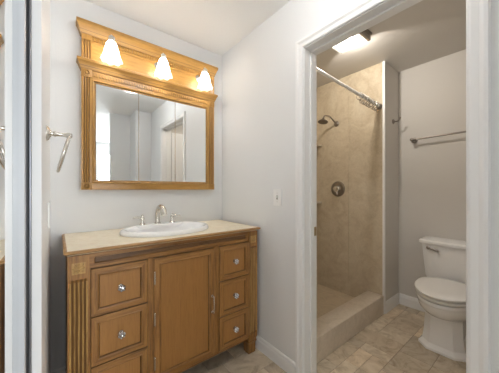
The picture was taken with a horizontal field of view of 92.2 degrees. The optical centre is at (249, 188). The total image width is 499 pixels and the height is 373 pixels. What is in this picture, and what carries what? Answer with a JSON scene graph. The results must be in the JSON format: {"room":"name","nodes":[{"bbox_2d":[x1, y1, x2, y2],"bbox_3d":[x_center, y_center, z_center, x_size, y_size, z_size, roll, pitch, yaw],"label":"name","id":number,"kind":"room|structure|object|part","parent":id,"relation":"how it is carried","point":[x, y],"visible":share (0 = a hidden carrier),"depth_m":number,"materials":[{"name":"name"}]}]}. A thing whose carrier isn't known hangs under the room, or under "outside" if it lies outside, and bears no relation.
{"room":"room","nodes":[
{"label":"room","id":0,"kind":"room"},
{"bbox_2d":[32,0,49,372],"bbox_3d":[-0.958,-0.014,1.011,0.164,2.428,1.005,0,0,-39],"label":"wall","id":1,"kind":"structure","parent":0,"point":[40,8],"depth_m":0.67,"materials":[{"name":"white paint"}]},
{"bbox_2d":[0,0,25,372],"bbox_3d":[-0.092,-0.021,-0.009,0.033,2.403,1.500,0,0,-39],"label":"door","id":2,"kind":"structure","parent":1,"relation":"in","point":[12,12],"depth_m":0.49,"materials":[{"name":"white mirror"}]},
{"bbox_2d":[26,0,31,372],"bbox_3d":[-0.601,-0.014,0.622,0.056,2.428,0.046,0,0,-39],"label":"trim","id":3,"kind":"structure","parent":1,"relation":"attached to","point":[28,2],"depth_m":0.62,"materials":[{"name":"grey metal"}]},
{"bbox_2d":[48,202,49,227],"bbox_3d":[-0.913,0.117,1.092,0.007,0.115,0.075,0,0,-39],"label":"wall plate","id":4,"kind":"object","parent":1,"relation":"attached to","point":[48,202],"visible":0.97,"depth_m":1.06,"materials":[{"name":"white plastic"}]},
{"bbox_2d":[46,125,71,172],"bbox_3d":[-0.757,-0.155,0.957,0.082,0.181,0.158,0,0,-39],"label":"towel ring","id":5,"kind":"object","parent":1,"relation":"attached to","point":[49,133],"visible":0.99,"depth_m":0.92,"materials":[{"name":"silver metal"}]},
{"bbox_3d":[-0.783,-0.217,0.936,0.016,0.058,0.058,0,0,-39],"label":"wall plate","id":6,"kind":"part","parent":5,"relation":"part of","materials":[{"name":"silver metal"}]},
{"bbox_3d":[-0.752,-0.217,0.961,0.070,0.024,0.024,0,0,-39],"label":"post","id":7,"kind":"part","parent":5,"relation":"part of","materials":[{"name":"silver metal"}]},
{"bbox_2d":[50,0,221,370],"bbox_3d":[-0.779,-0.014,1.860,1.502,2.428,0.100,0,0,-39],"label":"wall","id":8,"kind":"structure","parent":0,"point":[73,209],"depth_m":1.54,"materials":[{"name":"white paint"}]},
{"bbox_2d":[50,366,65,372],"bbox_3d":[-0.732,1.153,1.826,1.205,0.095,0.013,0,0,-39],"label":"baseboard","id":9,"kind":"structure","parent":8,"relation":"attached to","point":[62,369],"depth_m":1.48,"materials":[{"name":"white paint"}]},
{"bbox_2d":[76,55,217,189],"bbox_3d":[-0.692,-0.410,1.818,1.003,0.831,0.073,0,0,-39],"label":"mirror","id":10,"kind":"object","parent":8,"relation":"attached to","point":[139,131],"visible":1,"depth_m":1.74,"materials":[{"name":"brown wood"}]},
{"bbox_3d":[-0.901,-0.371,1.647,0.260,0.627,0.005,0,0,-39],"label":"mirror door","id":11,"kind":"part","parent":10,"relation":"part of","materials":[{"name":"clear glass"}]},
{"bbox_3d":[-0.692,-0.793,1.818,1.003,0.066,0.073,0,0,-39],"label":"cornice","id":12,"kind":"part","parent":10,"relation":"part of","materials":[{"name":"brown wood"}]},
{"bbox_3d":[-0.690,-0.735,1.814,0.845,0.060,0.012,0,0,-39],"label":"rail","id":13,"kind":"part","parent":10,"relation":"part of","materials":[{"name":"brown wood"}]},
{"bbox_3d":[-0.690,-0.017,1.814,0.845,0.043,0.012,0,0,-39],"label":"rail","id":14,"kind":"part","parent":10,"relation":"part of","materials":[{"name":"brown wood"}]},
{"bbox_3d":[-0.687,-0.371,1.811,0.845,0.667,0.016,0,0,-39],"label":"moulding","id":15,"kind":"part","parent":10,"relation":"part of","materials":[{"name":"brown wood"}]},
{"bbox_3d":[-0.693,-0.371,1.812,0.266,0.627,0.005,0,0,-39],"label":"mirror door","id":16,"kind":"part","parent":10,"relation":"part of","materials":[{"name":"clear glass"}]},
{"bbox_3d":[-0.483,-0.371,1.980,0.267,0.627,0.005,0,0,-39],"label":"mirror door","id":17,"kind":"part","parent":10,"relation":"part of","materials":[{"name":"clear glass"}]},
{"bbox_2d":[76,16,217,93],"bbox_3d":[-0.647,-0.939,1.760,1.009,0.255,0.220,0,0,-39],"label":"vanity light bar","id":18,"kind":"object","parent":8,"relation":"attached to","point":[100,43],"visible":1,"depth_m":1.71,"materials":[{"name":"brown wood"}]},
{"bbox_3d":[-0.903,-0.943,1.558,0.060,0.087,0.135,0,0,-39],"label":"lamp arm","id":19,"kind":"part","parent":18,"relation":"part of","materials":[{"name":"silver metal"}]},
{"bbox_3d":[-0.874,-0.873,1.522,0.124,0.123,0.124,0,0,29],"label":"lamp shade","id":20,"kind":"part","parent":18,"relation":"part of","materials":[{"name":"white glass"}]},
{"bbox_3d":[-0.689,-0.891,1.813,0.841,0.122,0.007,0,0,-39],"label":"bead moulding","id":21,"kind":"part","parent":18,"relation":"part of","materials":[{"name":"brown wood"}]},
{"bbox_3d":[-0.648,-0.943,1.761,0.060,0.087,0.135,0,0,-39],"label":"lamp arm","id":22,"kind":"part","parent":18,"relation":"part of","materials":[{"name":"silver metal"}]},
{"bbox_3d":[-0.619,-0.873,1.725,0.124,0.123,0.124,0,0,29],"label":"lamp shade","id":23,"kind":"part","parent":18,"relation":"part of","materials":[{"name":"white glass"}]},
{"bbox_3d":[-0.387,-0.943,1.969,0.060,0.087,0.135,0,0,-39],"label":"lamp arm","id":24,"kind":"part","parent":18,"relation":"part of","materials":[{"name":"silver metal"}]},
{"bbox_3d":[-0.358,-0.873,1.934,0.124,0.123,0.124,0,0,29],"label":"lamp shade","id":25,"kind":"part","parent":18,"relation":"part of","materials":[{"name":"white glass"}]},
{"bbox_2d":[85,0,289,55],"bbox_3d":[-0.227,-1.219,0.567,2.252,0.178,2.810,0,0,-39],"label":"ceiling","id":26,"kind":"structure","parent":0,"point":[215,26],"depth_m":1.71,"materials":[{"name":"white paint"}]},
{"bbox_2d":[181,304,465,372],"bbox_3d":[0.728,1.225,1.285,2.981,0.050,2.701,0,0,-39],"label":"floor","id":27,"kind":"structure","parent":0,"point":[390,343],"depth_m":1.72,"materials":[{"name":"tile"}]},
{"bbox_2d":[65,230,256,372],"bbox_3d":[-0.530,0.752,1.610,1.114,0.895,0.559,0,0,-39],"label":"vanity cabinet","id":28,"kind":"object","parent":27,"relation":"on","point":[172,307],"visible":0.99,"depth_m":1.33,"materials":[{"name":"brown wood"}]},
{"bbox_3d":[-0.648,0.952,1.208,0.254,0.216,0.021,0,0,-39],"label":"drawer","id":29,"kind":"part","parent":28,"relation":"part of","materials":[{"name":"brown wood"}]},
{"bbox_3d":[-0.648,0.724,1.208,0.254,0.230,0.021,0,0,-39],"label":"drawer","id":30,"kind":"part","parent":28,"relation":"part of","materials":[{"name":"brown wood"}]},
{"bbox_3d":[-0.648,0.491,1.208,0.254,0.225,0.021,0,0,-39],"label":"drawer","id":31,"kind":"part","parent":28,"relation":"part of","materials":[{"name":"brown wood"}]},
{"bbox_3d":[-0.647,0.724,1.208,0.182,0.158,0.004,0,0,-39],"label":"drawer panel","id":32,"kind":"part","parent":28,"relation":"part of","materials":[{"name":"brown wood"}]},
{"bbox_3d":[-0.647,0.491,1.208,0.182,0.153,0.004,0,0,-39],"label":"drawer panel","id":33,"kind":"part","parent":28,"relation":"part of","materials":[{"name":"brown wood"}]},
{"bbox_3d":[-0.647,0.952,1.208,0.182,0.144,0.004,0,0,-39],"label":"drawer panel","id":34,"kind":"part","parent":28,"relation":"part of","materials":[{"name":"brown wood"}]},
{"bbox_3d":[-0.634,0.724,1.191,0.039,0.041,0.034,0,0,-39],"label":"knob","id":35,"kind":"part","parent":28,"relation":"part of","materials":[{"name":"silver metal"}]},
{"bbox_3d":[-0.634,0.491,1.191,0.039,0.041,0.034,0,0,-39],"label":"knob","id":36,"kind":"part","parent":28,"relation":"part of","materials":[{"name":"silver metal"}]},
{"bbox_2d":[62,220,260,255],"bbox_3d":[-0.541,0.292,1.624,1.143,0.026,0.564,0,0,-39],"label":"countertop","id":37,"kind":"structure","parent":28,"relation":"on","point":[81,243],"depth_m":1.35,"materials":[{"name":"beige stone"}]},
{"bbox_2d":[133,204,179,224],"bbox_3d":[-0.634,0.179,1.702,0.335,0.142,0.156,0,0,-39],"label":"faucet","id":38,"kind":"object","parent":37,"relation":"on","point":[160,208],"visible":0.99,"depth_m":1.70,"materials":[{"name":"silver metal"}]},
{"bbox_3d":[-0.630,0.179,1.706,0.048,0.142,0.156,0,0,-45],"label":"spout","id":39,"kind":"part","parent":38,"relation":"part of","materials":[{"name":"silver metal"}]},
{"bbox_2d":[120,221,207,237],"bbox_3d":[-0.554,0.325,1.621,0.575,0.150,0.427,0,0,-39],"label":"sink","id":40,"kind":"object","parent":37,"relation":"in","point":[164,229],"visible":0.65,"depth_m":1.63,"materials":[{"name":"white ceramic"}]},
{"bbox_3d":[-0.376,0.718,1.425,0.374,0.680,0.021,0,0,-39],"label":"door","id":41,"kind":"part","parent":28,"relation":"part of","materials":[{"name":"brown wood"}]},
{"bbox_3d":[-0.378,0.718,1.426,0.292,0.598,0.005,0,0,-39],"label":"door panel","id":42,"kind":"part","parent":28,"relation":"part of","materials":[{"name":"brown wood"}]},
{"bbox_3d":[-0.388,1.071,1.436,0.967,0.022,0.022,0,0,-39],"label":"rail","id":43,"kind":"part","parent":28,"relation":"part of","materials":[{"name":"brown wood"}]},
{"bbox_3d":[-0.229,0.730,1.515,0.016,0.116,0.031,0,0,-39],"label":"handle","id":44,"kind":"part","parent":28,"relation":"part of","materials":[{"name":"silver metal"}]},
{"bbox_3d":[-0.104,0.952,1.642,0.243,0.216,0.021,0,0,-39],"label":"drawer","id":45,"kind":"part","parent":28,"relation":"part of","materials":[{"name":"brown wood"}]},
{"bbox_3d":[-0.104,0.952,1.642,0.171,0.144,0.004,0,0,-39],"label":"drawer panel","id":46,"kind":"part","parent":28,"relation":"part of","materials":[{"name":"brown wood"}]},
{"bbox_3d":[-0.104,0.724,1.642,0.243,0.230,0.021,0,0,-39],"label":"drawer","id":47,"kind":"part","parent":28,"relation":"part of","materials":[{"name":"brown wood"}]},
{"bbox_3d":[-0.104,0.724,1.642,0.171,0.158,0.004,0,0,-39],"label":"drawer panel","id":48,"kind":"part","parent":28,"relation":"part of","materials":[{"name":"brown wood"}]},
{"bbox_3d":[-0.104,0.491,1.642,0.243,0.225,0.021,0,0,-39],"label":"drawer","id":49,"kind":"part","parent":28,"relation":"part of","materials":[{"name":"brown wood"}]},
{"bbox_3d":[-0.104,0.491,1.642,0.171,0.153,0.004,0,0,-39],"label":"drawer panel","id":50,"kind":"part","parent":28,"relation":"part of","materials":[{"name":"brown wood"}]},
{"bbox_3d":[-0.090,0.952,1.625,0.039,0.041,0.034,0,0,-39],"label":"knob","id":51,"kind":"part","parent":28,"relation":"part of","materials":[{"name":"silver metal"}]},
{"bbox_3d":[-0.001,1.140,1.778,0.077,0.120,0.077,0,0,-39],"label":"leg","id":52,"kind":"part","parent":28,"relation":"part of","materials":[{"name":"brown wood"}]},
{"bbox_2d":[415,236,465,361],"bbox_3d":[1.583,0.828,1.903,0.736,0.745,0.516,0,0,-39],"label":"toilet","id":53,"kind":"object","parent":27,"relation":"on","point":[442,294],"visible":0.7,"depth_m":1.80,"materials":[{"name":"white ceramic"}]},
{"bbox_3d":[1.490,0.789,1.829,0.493,0.018,0.386,0,0,-39],"label":"seat","id":54,"kind":"part","parent":53,"relation":"part of","materials":[{"name":"white plastic"}]},
{"bbox_3d":[1.490,0.759,1.828,0.497,0.022,0.392,0,0,-39],"label":"lid","id":55,"kind":"part","parent":53,"relation":"part of","materials":[{"name":"white plastic"}]},
{"bbox_3d":[1.787,0.475,2.066,0.214,0.040,0.516,0,0,-39],"label":"tank lid","id":56,"kind":"part","parent":53,"relation":"part of","materials":[{"name":"white ceramic"}]},
{"bbox_3d":[1.791,0.651,2.069,0.193,0.313,0.480,0,0,-39],"label":"tank","id":57,"kind":"part","parent":53,"relation":"part of","materials":[{"name":"white ceramic"}]},
{"bbox_2d":[317,284,354,317],"bbox_3d":[0.535,1.171,2.333,1.143,0.058,0.700,0,0,-39],"label":"floor","id":58,"kind":"structure","parent":0,"point":[328,299],"depth_m":2.48,"materials":[{"name":"tile"}]},
{"bbox_2d":[317,291,383,362],"bbox_3d":[0.794,1.111,2.007,1.141,0.178,0.156,0,0,-39],"label":"shower curb","id":59,"kind":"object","parent":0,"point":[339,325],"depth_m":1.94,"materials":[{"name":"tile"}]},
{"bbox_2d":[222,0,498,372],"bbox_3d":[0.491,-0.014,1.377,0.120,2.428,2.240,0,0,-39],"label":"wall","id":60,"kind":"structure","parent":0,"point":[258,72],"depth_m":1.68,"materials":[{"name":"white paint"}]},
{"bbox_2d":[255,335,294,372],"bbox_3d":[0.016,1.153,1.864,0.013,0.095,0.886,0,0,-39],"label":"baseboard","id":61,"kind":"structure","parent":60,"relation":"attached to","point":[284,362],"depth_m":1.65,"materials":[{"name":"white paint"}]},
{"bbox_2d":[273,189,280,205],"bbox_3d":[0.187,0.058,1.646,0.019,0.114,0.074,0,0,-39],"label":"light switch","id":62,"kind":"object","parent":60,"relation":"attached to","point":[276,192],"visible":1,"depth_m":1.65,"materials":[{"name":"white plastic"}]},
{"bbox_2d":[295,0,490,372],"bbox_3d":[0.618,0.138,1.217,0.154,2.125,0.874,0,0,-39],"label":"trim","id":63,"kind":"structure","parent":60,"relation":"attached to","point":[366,14],"depth_m":1.10,"materials":[{"name":"white paint"}]},
{"bbox_2d":[317,0,465,86],"bbox_3d":[1.047,-1.268,2.057,1.598,0.080,1.990,0,0,-39],"label":"ceiling","id":64,"kind":"structure","parent":0,"point":[426,31],"depth_m":2.01,"materials":[{"name":"grey paint"}]},
{"bbox_2d":[332,29,371,52],"bbox_3d":[0.812,-1.195,1.935,0.178,0.066,0.268,0,0,-39],"label":"ceiling light","id":65,"kind":"object","parent":64,"relation":"attached to","point":[366,34],"visible":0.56,"depth_m":1.94,"materials":[{"name":"silver metal"}]},
{"bbox_2d":[386,63,397,300],"bbox_3d":[1.174,-0.014,2.822,0.445,2.428,0.953,0,0,-39],"label":"wall","id":66,"kind":"structure","parent":0,"point":[391,74],"depth_m":2.42,"materials":[{"name":"grey paint"}]},
{"bbox_2d":[317,62,381,296],"bbox_3d":[1.027,-0.033,2.642,0.010,2.385,0.831,0,0,-39],"label":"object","id":67,"kind":"structure","parent":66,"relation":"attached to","point":[349,225],"depth_m":2.56,"materials":[{"name":"beige tile"}]},
{"bbox_2d":[318,115,338,126],"bbox_3d":[0.856,-0.746,2.600,0.309,0.106,0.103,0,0,-39],"label":"showerhead","id":68,"kind":"object","parent":67,"relation":"attached to","point":[321,121],"visible":1,"depth_m":2.56,"materials":[{"name":"silver metal"}]},
{"bbox_2d":[331,181,344,196],"bbox_3d":[0.967,0.000,2.664,0.055,0.170,0.170,0,0,-39],"label":"shower valve","id":69,"kind":"object","parent":67,"relation":"attached to","point":[338,188],"visible":1,"depth_m":2.65,"materials":[{"name":"silver metal"}]},
{"bbox_3d":[0.963,0.000,2.660,0.043,0.068,0.068,0,0,-39],"label":"handle","id":70,"kind":"part","parent":69,"relation":"part of","materials":[{"name":"silver metal"}]},
{"bbox_2d":[317,68,381,109],"bbox_3d":[0.822,-0.829,1.981,1.133,0.110,0.056,0,0,-39],"label":"shower rod","id":71,"kind":"object","parent":67,"relation":"attached to","point":[320,71],"visible":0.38,"depth_m":1.93,"materials":[{"name":"white metal"}]},
{"bbox_2d":[382,61,385,313],"bbox_3d":[1.294,-0.014,2.309,0.022,2.428,0.022,0,0,-39],"label":"trim","id":72,"kind":"structure","parent":66,"relation":"attached to","point":[383,62],"depth_m":2.30,"materials":[{"name":"white paint"}]},
{"bbox_2d":[386,293,398,313],"bbox_3d":[1.440,1.145,2.416,0.336,0.110,0.013,0,0,-39],"label":"baseboard","id":73,"kind":"structure","parent":66,"relation":"attached to","point":[393,301],"depth_m":2.40,"materials":[{"name":"white paint"}]},
{"bbox_2d":[398,49,465,297],"bbox_3d":[1.929,-0.014,2.152,0.100,2.428,1.037,0,0,-39],"label":"wall","id":74,"kind":"structure","parent":0,"point":[432,94],"depth_m":2.32,"materials":[{"name":"grey paint"}]},
{"bbox_2d":[399,293,424,311],"bbox_3d":[1.858,1.145,2.150,0.013,0.110,0.924,0,0,-39],"label":"baseboard","id":75,"kind":"structure","parent":74,"relation":"attached to","point":[412,302],"depth_m":2.43,"materials":[{"name":"white paint"}]},
{"bbox_2d":[410,131,465,142],"bbox_3d":[1.815,-0.487,2.146,0.086,0.058,0.667,0,0,-39],"label":"towel bar","id":76,"kind":"object","parent":74,"relation":"attached to","point":[413,140],"visible":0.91,"depth_m":2.23,"materials":[{"name":"silver metal"}]}
]}

